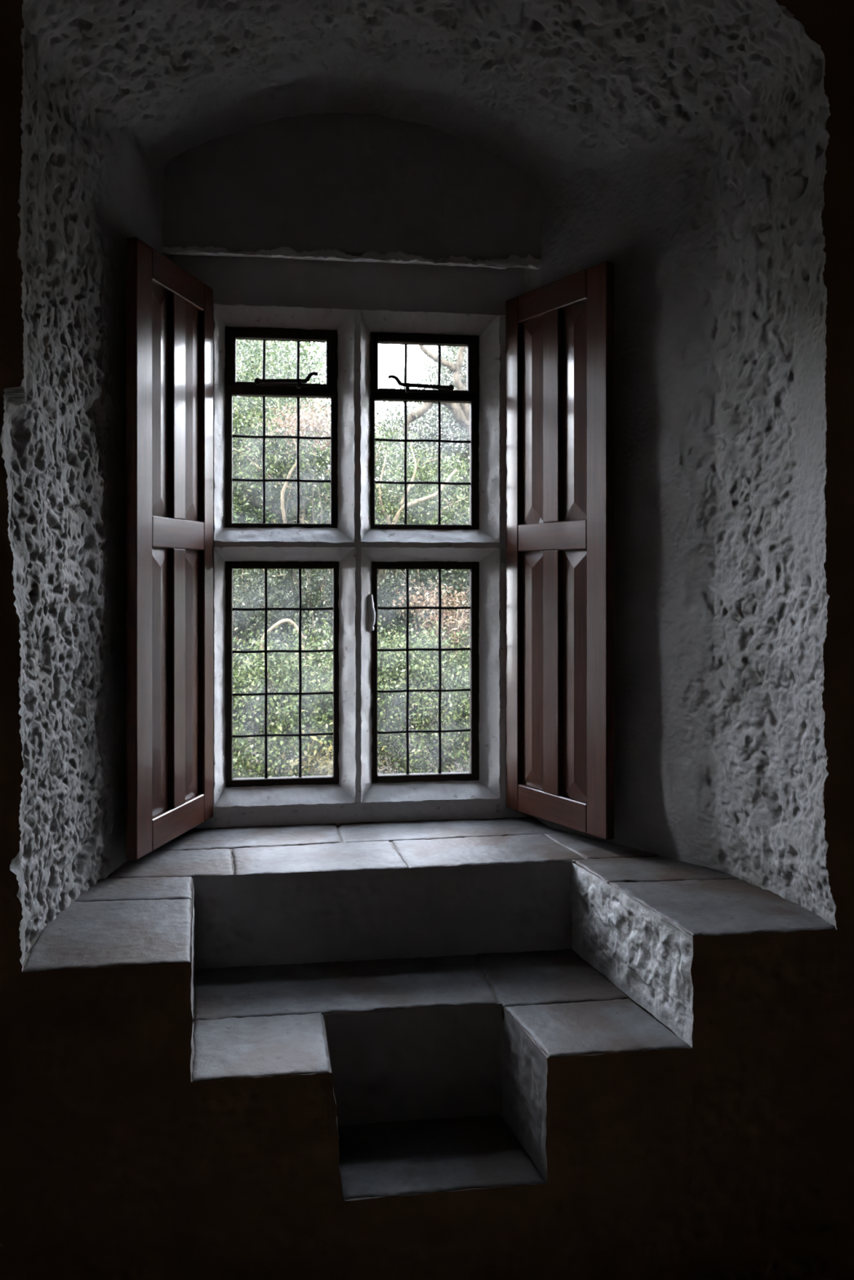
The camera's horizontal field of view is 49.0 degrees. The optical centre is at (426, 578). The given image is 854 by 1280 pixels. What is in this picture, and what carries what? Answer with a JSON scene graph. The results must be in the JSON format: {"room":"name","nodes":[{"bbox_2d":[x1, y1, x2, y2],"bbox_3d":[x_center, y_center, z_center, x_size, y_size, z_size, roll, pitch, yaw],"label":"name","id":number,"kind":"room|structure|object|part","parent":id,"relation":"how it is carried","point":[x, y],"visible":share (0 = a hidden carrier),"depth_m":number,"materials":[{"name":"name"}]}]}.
{"room":"castle room","nodes":[
{"label":"castle room","id":0,"kind":"room"},
{"bbox_2d":[0,0,173,986],"bbox_3d":[-0.916,-0.222,2.630,0.110,2.284,1.172,0,0,1],"label":"wall","id":1,"kind":"structure","parent":0,"point":[87,186],"depth_m":2.48,"materials":[{"name":"grey stone"}]},
{"bbox_2d":[125,236,213,860],"bbox_3d":[-0.807,-0.086,2.983,0.036,1.817,0.510,0,0,13],"label":"shutter","id":2,"kind":"object","parent":1,"relation":"attached to","point":[169,311],"visible":1,"depth_m":2.94,"materials":[{"name":"brown wood"}]},
{"bbox_3d":[-0.829,-0.544,2.889,0.022,0.712,0.134,0,0,13],"label":"panel","id":3,"kind":"part","parent":2,"relation":"part of","materials":[{"name":"brown wood"}]},
{"bbox_3d":[-0.829,0.317,2.889,0.022,0.821,0.134,0,0,13],"label":"panel","id":4,"kind":"part","parent":2,"relation":"part of","materials":[{"name":"brown wood"}]},
{"bbox_3d":[-0.805,-0.948,2.993,0.036,0.095,0.348,0,0,12],"label":"rail","id":5,"kind":"part","parent":2,"relation":"part of","materials":[{"name":"brown wood"}]},
{"bbox_3d":[-0.805,-0.141,2.993,0.036,0.094,0.348,0,0,12],"label":"rail","id":6,"kind":"part","parent":2,"relation":"part of","materials":[{"name":"brown wood"}]},
{"bbox_3d":[-0.805,0.774,2.993,0.036,0.095,0.348,0,0,12],"label":"rail","id":7,"kind":"part","parent":2,"relation":"part of","materials":[{"name":"brown wood"}]},
{"bbox_3d":[-0.783,-0.544,3.098,0.022,0.712,0.134,0,0,12],"label":"panel","id":8,"kind":"part","parent":2,"relation":"part of","materials":[{"name":"brown wood"}]},
{"bbox_3d":[-0.783,0.317,3.098,0.022,0.821,0.134,0,0,12],"label":"panel","id":9,"kind":"part","parent":2,"relation":"part of","materials":[{"name":"brown wood"}]},
{"bbox_2d":[161,112,543,315],"bbox_3d":[-0.242,-1.281,3.218,1.482,0.678,0.164,0,0,-8],"label":"wall","id":10,"kind":"structure","parent":0,"point":[353,184],"depth_m":3.17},
{"bbox_2d":[162,245,542,269],"bbox_3d":[-0.232,-1.086,3.215,1.422,0.056,0.166,0,0,-8],"label":"lip","id":11,"kind":"structure","parent":10,"relation":"attached to","point":[335,255],"depth_m":3.16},
{"bbox_2d":[190,861,582,1182],"bbox_3d":[-0.064,1.157,2.474,1.224,0.594,0.639,0,0,-8],"label":"wall","id":12,"kind":"structure","parent":0,"point":[459,1061],"depth_m":2.73,"materials":[{"name":"grey stone"}]},
{"bbox_2d":[23,825,835,1200],"bbox_3d":[-0.036,1.147,2.765,2.050,0.562,1.188,0,0,-8],"label":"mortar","id":13,"kind":"object","parent":12,"relation":"on","point":[32,942],"visible":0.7,"depth_m":2.36,"materials":[{"name":"grey concrete"}]},
{"bbox_2d":[22,898,191,972],"bbox_3d":[-0.759,0.882,2.298,0.400,0.047,0.443,0,0,-8],"label":"flagstone","id":14,"kind":"object","parent":13,"relation":"on","point":[117,933],"visible":0.89,"depth_m":2.25,"materials":[{"name":"stone"}]},
{"bbox_2d":[74,876,191,902],"bbox_3d":[-0.822,0.882,2.603,0.351,0.047,0.205,0,0,-8],"label":"flagstone","id":15,"kind":"object","parent":13,"relation":"on","point":[162,887],"visible":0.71,"depth_m":2.59,"materials":[{"name":"stone"}]},
{"bbox_2d":[106,848,233,878],"bbox_3d":[-0.788,0.882,2.832,0.419,0.047,0.278,0,0,-8],"label":"flagstone","id":16,"kind":"object","parent":13,"relation":"on","point":[214,862],"visible":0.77,"depth_m":2.81,"materials":[{"name":"stone"}]},
{"bbox_2d":[152,823,340,851],"bbox_3d":[-0.622,0.882,3.125,0.661,0.047,0.267,0,0,-8],"label":"flagstone","id":17,"kind":"object","parent":13,"relation":"on","point":[209,838],"visible":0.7,"depth_m":3.11,"materials":[{"name":"stone"}]},
{"bbox_2d":[191,1012,329,1081],"bbox_3d":[-0.408,1.149,2.272,0.338,0.047,0.301,0,0,-8],"label":"flagstone","id":18,"kind":"object","parent":13,"relation":"on","point":[275,1046],"visible":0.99,"depth_m":2.25,"materials":[{"name":"stone"}]},
{"bbox_2d":[231,840,408,875],"bbox_3d":[-0.339,0.882,2.900,0.538,0.047,0.296,0,0,-8],"label":"flagstone","id":19,"kind":"object","parent":13,"relation":"on","point":[375,855],"visible":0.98,"depth_m":2.88,"materials":[{"name":"stone"}]},
{"bbox_2d":[193,954,497,1020],"bbox_3d":[-0.239,1.149,2.604,0.825,0.047,0.334,0,0,-8],"label":"flagstone","id":20,"kind":"object","parent":13,"relation":"on","point":[268,990],"visible":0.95,"depth_m":2.59,"materials":[{"name":"stone"}]},
{"bbox_2d":[338,817,567,842],"bbox_3d":[0.119,0.882,3.231,0.838,0.047,0.248,0,0,-8],"label":"flagstone","id":21,"kind":"object","parent":13,"relation":"on","point":[446,828],"visible":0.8,"depth_m":3.21,"materials":[{"name":"stone"}]},
{"bbox_2d":[391,833,584,867],"bbox_3d":[0.187,0.882,2.978,0.574,0.047,0.315,0,0,-8],"label":"flagstone","id":22,"kind":"object","parent":13,"relation":"on","point":[529,848],"visible":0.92,"depth_m":2.95,"materials":[{"name":"stone"}]},
{"bbox_2d":[475,948,628,1021],"bbox_3d":[0.344,1.149,2.669,0.357,0.047,0.351,0,0,-8],"label":"flagstone","id":23,"kind":"object","parent":13,"relation":"on","point":[542,977],"visible":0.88,"depth_m":2.63,"materials":[{"name":"stone"}]},
{"bbox_2d":[505,999,691,1057],"bbox_3d":[0.423,1.149,2.367,0.402,0.047,0.271,0,0,-8],"label":"flagstone","id":24,"kind":"object","parent":13,"relation":"on","point":[617,1025],"visible":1,"depth_m":2.34,"materials":[{"name":"stone"}]},
{"bbox_2d":[544,832,658,858],"bbox_3d":[0.581,0.881,3.040,0.339,0.047,0.299,0,0,-8],"label":"flagstone","id":25,"kind":"object","parent":13,"relation":"on","point":[588,847],"visible":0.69,"depth_m":2.99,"materials":[{"name":"stone"}]},
{"bbox_2d":[571,856,739,883],"bbox_3d":[0.675,0.882,2.779,0.436,0.047,0.246,0,0,-8],"label":"flagstone","id":26,"kind":"object","parent":13,"relation":"on","point":[660,868],"visible":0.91,"depth_m":2.76,"materials":[{"name":"stone"}]},
{"bbox_2d":[608,879,835,936],"bbox_3d":[0.769,0.881,2.484,0.457,0.047,0.415,0,0,-8],"label":"flagstone","id":27,"kind":"object","parent":13,"relation":"on","point":[707,908],"visible":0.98,"depth_m":2.45,"materials":[{"name":"stone"}]},
{"bbox_2d":[337,1114,545,1200],"bbox_3d":[0.008,1.444,2.326,0.510,0.047,0.297,0,0,-8],"label":"step","id":28,"kind":"structure","parent":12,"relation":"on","point":[393,1158],"depth_m":2.30,"materials":[{"name":"stone"}]},
{"bbox_2d":[30,0,822,185],"bbox_3d":[-0.044,-1.497,2.742,1.893,0.419,1.153,0,0,-8],"label":"ceiling","id":29,"kind":"structure","parent":0,"point":[553,90],"depth_m":2.73,"materials":[{"name":"grey stone"}]},
{"bbox_2d":[0,0,853,1279],"bbox_3d":[0.116,-0.438,2.183,6.805,4.324,0.013,0,0,-8],"label":"wall","id":30,"kind":"structure","parent":0,"point":[98,1127],"depth_m":2.19,"materials":[{"name":"grey stone"}]},
{"bbox_2d":[190,319,693,1172],"bbox_3d":[0.043,-0.450,3.503,15.000,5.500,0.065,0,0,-8],"label":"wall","id":31,"kind":"structure","parent":0,"point":[629,998],"depth_m":3.50,"materials":[{"name":"stone"}]},
{"bbox_2d":[192,302,533,828],"bbox_3d":[-0.265,-0.008,3.394,1.483,1.880,0.207,0,0,-8],"label":"window surround","id":32,"kind":"object","parent":31,"relation":"attached to","point":[353,544],"visible":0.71,"depth_m":3.32,"materials":[{"name":"white paint"}]},
{"bbox_2d":[225,326,337,528],"bbox_3d":[-0.513,-0.531,3.318,0.394,0.706,0.064,0,0,-8],"label":"window","id":33,"kind":"structure","parent":32,"relation":"attached to","point":[297,388],"depth_m":3.32,"materials":[{"name":"paint"}]},
{"bbox_3d":[-0.515,-0.661,3.331,0.386,0.033,0.038,0,0,-7],"label":"rail","id":34,"kind":"part","parent":33,"relation":"part of","materials":[{"name":"metal"}]},
{"bbox_3d":[-0.514,-0.778,3.325,0.382,0.200,0.038,0,0,-7],"label":"vent frame","id":35,"kind":"part","parent":33,"relation":"part of","materials":[{"name":"paint"}]},
{"bbox_2d":[225,560,338,786],"bbox_3d":[-0.513,0.337,3.333,0.398,0.794,0.036,0,0,-8],"label":"window","id":36,"kind":"structure","parent":32,"relation":"attached to","point":[229,566],"depth_m":3.32,"materials":[{"name":"paint"}]},
{"bbox_2d":[369,332,479,529],"bbox_3d":[-0.007,-0.529,3.385,0.397,0.706,0.064,0,0,-8],"label":"window","id":37,"kind":"structure","parent":32,"relation":"attached to","point":[440,393],"depth_m":3.39,"materials":[{"name":"paint"}]},
{"bbox_3d":[-0.008,-0.772,3.392,0.385,0.208,0.038,0,0,-7],"label":"vent frame","id":38,"kind":"part","parent":37,"relation":"part of","materials":[{"name":"paint"}]},
{"bbox_3d":[-0.009,-0.654,3.398,0.389,0.028,0.038,0,0,-7],"label":"rail","id":39,"kind":"part","parent":37,"relation":"part of","materials":[{"name":"metal"}]},
{"bbox_2d":[371,561,479,783],"bbox_3d":[-0.006,0.337,3.399,0.391,0.796,0.036,0,0,-8],"label":"window","id":40,"kind":"structure","parent":32,"relation":"attached to","point":[473,566],"depth_m":3.40,"materials":[{"name":"paint"}]},
{"bbox_2d":[569,862,693,1047],"bbox_3d":[0.538,0.995,2.556,0.021,0.271,0.644,0,0,-18],"label":"wall","id":41,"kind":"structure","parent":0,"point":[646,957],"depth_m":2.50,"materials":[{"name":"grey stone"}]},
{"bbox_2d":[524,51,839,943],"bbox_3d":[0.713,-0.222,2.858,0.166,2.284,1.262,0,0,-32],"label":"wall","id":42,"kind":"structure","parent":0,"point":[713,237],"depth_m":2.71,"materials":[{"name":"grey stone"}]},
{"bbox_2d":[506,261,613,839],"bbox_3d":[0.436,-0.086,3.159,0.036,1.817,0.510,0,0,-33],"label":"shutter","id":43,"kind":"object","parent":42,"relation":"attached to","point":[560,333],"visible":1,"depth_m":3.13,"materials":[{"name":"brown wood"}]},
{"bbox_3d":[0.372,-0.544,3.258,0.022,0.712,0.134,0,0,-34],"label":"panel","id":44,"kind":"part","parent":43,"relation":"part of","materials":[{"name":"brown wood"}]},
{"bbox_3d":[0.372,0.317,3.258,0.022,0.821,0.134,0,0,-34],"label":"panel","id":45,"kind":"part","parent":43,"relation":"part of","materials":[{"name":"brown wood"}]},
{"bbox_3d":[0.430,-0.948,3.168,0.036,0.095,0.348,0,0,-34],"label":"rail","id":46,"kind":"part","parent":43,"relation":"part of","materials":[{"name":"brown wood"}]},
{"bbox_3d":[0.430,-0.141,3.168,0.036,0.094,0.348,0,0,-34],"label":"rail","id":47,"kind":"part","parent":43,"relation":"part of","materials":[{"name":"brown wood"}]},
{"bbox_3d":[0.430,0.774,3.168,0.036,0.095,0.348,0,0,-34],"label":"rail","id":48,"kind":"part","parent":43,"relation":"part of","materials":[{"name":"brown wood"}]},
{"bbox_3d":[0.490,-0.544,3.079,0.022,0.712,0.134,0,0,-33],"label":"panel","id":49,"kind":"part","parent":43,"relation":"part of","materials":[{"name":"brown wood"}]},
{"bbox_3d":[0.490,0.317,3.079,0.022,0.821,0.134,0,0,-33],"label":"panel","id":50,"kind":"part","parent":43,"relation":"part of","materials":[{"name":"brown wood"}]},
{"bbox_2d":[821,1277,853,1279],"bbox_3d":[0.422,2.010,-0.141,7.000,0.580,4.810,0,0,-8],"label":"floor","id":51,"kind":"structure","parent":0,"point":[853,1277],"depth_m":2.30,"materials":[{"name":"black"}]},
{"label":"outside","id":52,"kind":"structure","parent":0,"visible":0},
{"bbox_2d":[232,615,469,777],"bbox_3d":[-0.934,1.551,14.754,30.000,1.318,22.500,0,0,-8],"label":"ground","id":53,"kind":"structure","parent":52,"point":[252,753],"depth_m":9.95,"materials":[{"name":"green plant"}]},
{"bbox_2d":[232,339,330,489],"bbox_3d":[-3.324,-1.012,12.283,5.755,5.586,2.663,0,0,-3],"label":"spreading tree","id":54,"kind":"object","parent":53,"relation":"on","point":[237,342],"visible":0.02,"depth_m":12.02,"materials":[{"name":"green plant"}]},
{"bbox_2d":[251,398,330,748],"bbox_3d":[-0.928,0.247,7.247,0.926,3.481,0.714,0,0,-8],"label":"sapling","id":55,"kind":"object","parent":53,"relation":"on","point":[293,420],"visible":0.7,"depth_m":7.23,"materials":[{"name":"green plant"}]},
{"bbox_2d":[232,521,378,748],"bbox_3d":[-1.466,0.770,7.405,2.229,2.442,1.393,0,0,-14],"label":"bush","id":56,"kind":"object","parent":53,"relation":"on","point":[244,591],"visible":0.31,"depth_m":7.29,"materials":[{"name":"green plant"}]},
{"bbox_2d":[232,338,397,670],"bbox_3d":[-2.034,-0.295,8.521,3.729,4.497,2.538,0,0,-8],"label":"evergreen tree","id":57,"kind":"object","parent":53,"relation":"on","point":[250,517],"visible":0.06,"depth_m":8.21,"materials":[{"name":"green plant"}]},
{"bbox_2d":[232,613,422,778],"bbox_3d":[-0.960,1.128,6.748,1.904,1.869,1.421,0,0,-10],"label":"bush","id":58,"kind":"object","parent":53,"relation":"on","point":[313,718],"visible":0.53,"depth_m":6.54,"materials":[{"name":"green plant"}]},
{"bbox_2d":[281,709,391,776],"bbox_3d":[-0.571,1.479,6.153,0.766,1.256,0.765,0,0,-22],"label":"shrub","id":59,"kind":"object","parent":53,"relation":"on","point":[322,764],"visible":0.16,"depth_m":6.13,"materials":[{"name":"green plant"}]},
{"bbox_2d":[232,365,469,627],"bbox_3d":[-0.508,0.031,8.383,3.288,3.825,1.578,0,0,-12],"label":"tree","id":60,"kind":"object","parent":53,"relation":"on","point":[396,510],"visible":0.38,"depth_m":8.09,"materials":[{"name":"green plant"}]},
{"bbox_2d":[232,418,469,723],"bbox_3d":[-1.247,-0.157,11.050,5.334,4.090,2.273,0,0,-13],"label":"tree","id":61,"kind":"object","parent":53,"relation":"on","point":[412,626],"visible":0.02,"depth_m":10.94,"materials":[{"name":"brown plant"}]},
{"bbox_2d":[306,436,468,642],"bbox_3d":[0.473,-0.649,13.443,6.241,4.603,2.719,0,0,-9],"label":"broad tree","id":62,"kind":"object","parent":53,"relation":"on","point":[456,437],"visible":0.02,"depth_m":13.14,"materials":[{"name":"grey plant"}]},
{"bbox_2d":[315,345,469,569],"bbox_3d":[0.670,-0.582,9.966,3.923,5.036,2.347,0,0,-8],"label":"oak tree","id":63,"kind":"object","parent":53,"relation":"on","point":[457,413],"visible":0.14,"depth_m":9.57,"materials":[{"name":"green plant"}]},
{"bbox_2d":[319,497,469,772],"bbox_3d":[0.421,0.551,8.274,2.763,2.823,1.410,0,0,-16],"label":"bush","id":64,"kind":"object","parent":53,"relation":"on","point":[386,619],"visible":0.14,"depth_m":7.91,"materials":[{"name":"green plant"}]},
{"bbox_2d":[321,613,469,773],"bbox_3d":[0.290,1.112,7.128,2.185,1.871,1.287,0,0,-14],"label":"bush","id":65,"kind":"object","parent":53,"relation":"on","point":[424,666],"visible":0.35,"depth_m":6.87,"materials":[{"name":"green plant"}]},
{"bbox_2d":[388,577,469,771],"bbox_3d":[0.161,0.976,7.418,0.912,1.991,0.764,0,0,-8],"label":"bush","id":66,"kind":"object","parent":53,"relation":"on","point":[457,622],"visible":0.52,"depth_m":7.37,"materials":[{"name":"green plant"}]}
]}

